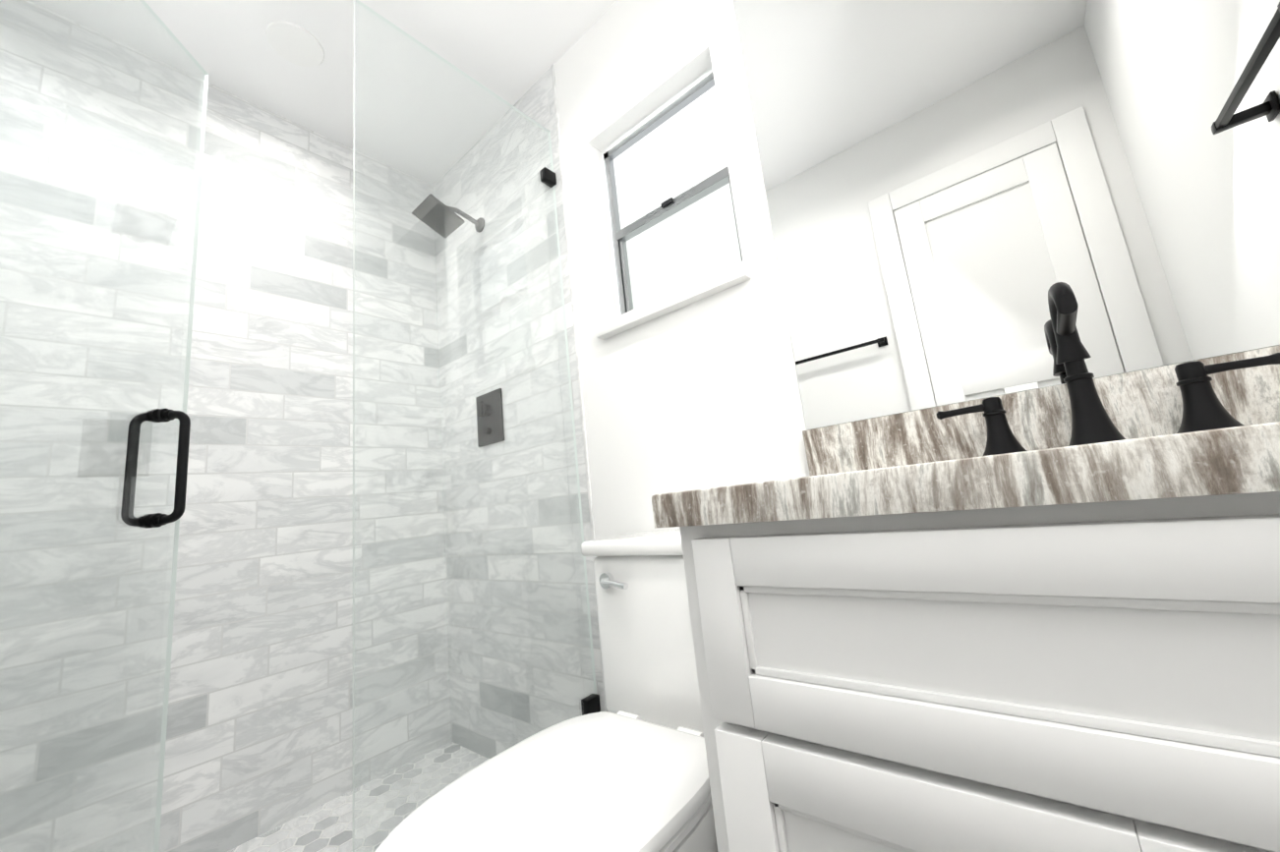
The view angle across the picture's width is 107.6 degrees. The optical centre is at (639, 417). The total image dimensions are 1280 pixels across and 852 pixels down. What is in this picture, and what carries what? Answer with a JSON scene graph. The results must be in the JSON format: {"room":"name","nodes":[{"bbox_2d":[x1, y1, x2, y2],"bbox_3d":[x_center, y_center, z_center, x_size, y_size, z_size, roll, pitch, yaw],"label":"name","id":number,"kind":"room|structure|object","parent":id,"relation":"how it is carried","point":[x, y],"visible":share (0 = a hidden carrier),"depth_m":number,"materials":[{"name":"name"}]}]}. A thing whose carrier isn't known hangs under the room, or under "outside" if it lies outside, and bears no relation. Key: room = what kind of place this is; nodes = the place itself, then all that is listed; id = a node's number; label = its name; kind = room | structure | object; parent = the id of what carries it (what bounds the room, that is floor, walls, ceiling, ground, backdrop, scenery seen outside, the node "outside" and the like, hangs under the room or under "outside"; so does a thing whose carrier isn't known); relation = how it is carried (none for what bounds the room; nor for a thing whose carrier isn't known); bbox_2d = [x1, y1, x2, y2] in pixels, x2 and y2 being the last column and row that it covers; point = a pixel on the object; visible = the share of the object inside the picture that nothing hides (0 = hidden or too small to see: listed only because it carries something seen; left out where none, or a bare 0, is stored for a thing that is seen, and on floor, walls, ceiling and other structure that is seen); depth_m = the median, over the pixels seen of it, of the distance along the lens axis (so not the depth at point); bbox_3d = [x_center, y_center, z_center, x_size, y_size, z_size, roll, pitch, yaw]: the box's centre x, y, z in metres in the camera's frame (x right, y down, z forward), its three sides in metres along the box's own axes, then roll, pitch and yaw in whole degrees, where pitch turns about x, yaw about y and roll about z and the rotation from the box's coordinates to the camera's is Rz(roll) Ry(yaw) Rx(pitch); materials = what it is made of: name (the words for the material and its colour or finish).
{"room":"bathroom","nodes":[
{"label":"bathroom","id":0,"kind":"room"},
{"bbox_2d":[0,0,451,851],"bbox_3d":[-1.337,0.056,1.571,0.150,2.440,1.619,-14,-13,38],"label":"wall","id":1,"kind":"structure","parent":0,"point":[260,727],"depth_m":1.46,"materials":[{"name":"stone"}]},
{"bbox_2d":[28,0,617,185],"bbox_3d":[-0.498,-1.433,1.008,2.700,0.100,1.619,-14,-13,38],"label":"ceiling","id":2,"kind":"structure","parent":0,"point":[511,52],"depth_m":1.59,"materials":[{"name":"white paint"}]},
{"bbox_2d":[265,20,324,66],"bbox_3d":[-1.126,-1.217,1.533,0.156,0.007,0.156,-14,-13,38],"label":"recessed light","id":3,"kind":"object","parent":2,"relation":"in","point":[294,43],"visible":1,"depth_m":1.52,"materials":[{"name":"white paint"}]},
{"bbox_2d":[553,0,1279,539],"bbox_3d":[0.443,-0.225,1.076,1.513,2.440,0.150,-14,-13,38],"label":"wall","id":4,"kind":"structure","parent":0,"point":[703,393],"depth_m":1.29,"materials":[{"name":"white paint"}]},
{"bbox_2d":[433,63,606,758],"bbox_3d":[-0.475,0.006,1.814,0.887,2.440,0.154,-14,-13,38],"label":"wall tile","id":5,"kind":"structure","parent":4,"relation":"attached to","point":[537,101],"depth_m":1.71,"materials":[{"name":"tile"}]},
{"bbox_2d":[411,193,484,238],"bbox_3d":[-0.737,-0.782,1.842,0.144,0.105,0.251,-14,-13,38],"label":"shower head","id":6,"kind":"object","parent":5,"relation":"attached to","point":[437,211],"depth_m":1.79},
{"bbox_2d":[475,388,504,447],"bbox_3d":[-0.589,0.002,1.781,0.164,0.200,0.049,-14,-13,38],"label":"shower valve","id":7,"kind":"object","parent":5,"relation":"attached to","point":[496,399],"depth_m":1.77,"materials":[{"name":"black metal"}]},
{"bbox_2d":[603,72,743,314],"bbox_3d":[0.097,-0.630,1.416,0.470,0.647,0.054,-14,-13,38],"label":"window unit","id":8,"kind":"structure","parent":4,"relation":"in","point":[673,224],"depth_m":1.43,"materials":[{"name":"silver metal"}]},
{"bbox_2d":[595,261,751,339],"bbox_3d":[0.098,-0.302,1.315,0.500,0.038,0.132,-14,-13,38],"label":"window sill","id":9,"kind":"structure","parent":4,"relation":"attached to","point":[722,280],"depth_m":1.24,"materials":[{"name":"white paint"}]},
{"bbox_2d":[733,0,1279,429],"bbox_3d":[0.607,-0.713,0.881,0.826,1.349,0.005,-14,-13,38],"label":"mirror","id":10,"kind":"object","parent":4,"relation":"attached to","point":[956,190],"visible":1,"depth_m":0.82,"materials":[{"name":"silver mirror"}]},
{"bbox_3d":[-0.229,1.053,0.563,2.700,0.100,1.619,-14,-13,38],"label":"floor","id":11,"kind":"structure","parent":0,"visible":0},
{"bbox_2d":[227,742,489,851],"bbox_3d":[-0.851,1.150,1.071,0.787,0.020,1.319,-14,-13,38],"label":"floor","id":12,"kind":"structure","parent":11,"relation":"on","point":[327,827],"depth_m":1.43,"materials":[{"name":"tile"}]},
{"bbox_2d":[375,528,717,851],"bbox_3d":[-0.042,0.625,0.791,0.426,0.778,0.769,-14,-13,38],"label":"toilet","id":13,"kind":"object","parent":11,"relation":"on","point":[627,771],"visible":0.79,"depth_m":0.76,"materials":[{"name":"white ceramic"}]},
{"bbox_2d":[651,282,1279,851],"bbox_3d":[0.544,0.340,0.475,0.832,1.103,0.563,-14,-13,38],"label":"bathroom vanity","id":14,"kind":"object","parent":11,"relation":"on","point":[1039,620],"visible":1,"depth_m":0.38,"materials":[{"name":"white paint"}]},
{"bbox_3d":[-0.509,1.023,0.798,0.132,0.100,1.319,-14,-13,38],"label":"shower curb","id":15,"kind":"object","parent":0,"visible":0},
{"bbox_2d":[0,0,208,851],"bbox_3d":[-1.084,-0.026,0.809,0.123,2.060,0.691,-5,-10,-6],"label":"glass","id":16,"kind":"object","parent":15,"relation":"on","point":[157,519],"depth_m":0.96,"materials":[{"name":"clear glass"}]},
{"bbox_2d":[352,0,600,851],"bbox_3d":[-0.417,-0.024,1.257,0.028,2.088,0.635,-14,-13,38],"label":"glass","id":17,"kind":"object","parent":15,"relation":"on","point":[590,704],"depth_m":1.28,"materials":[{"name":"clear glass"}]}
]}

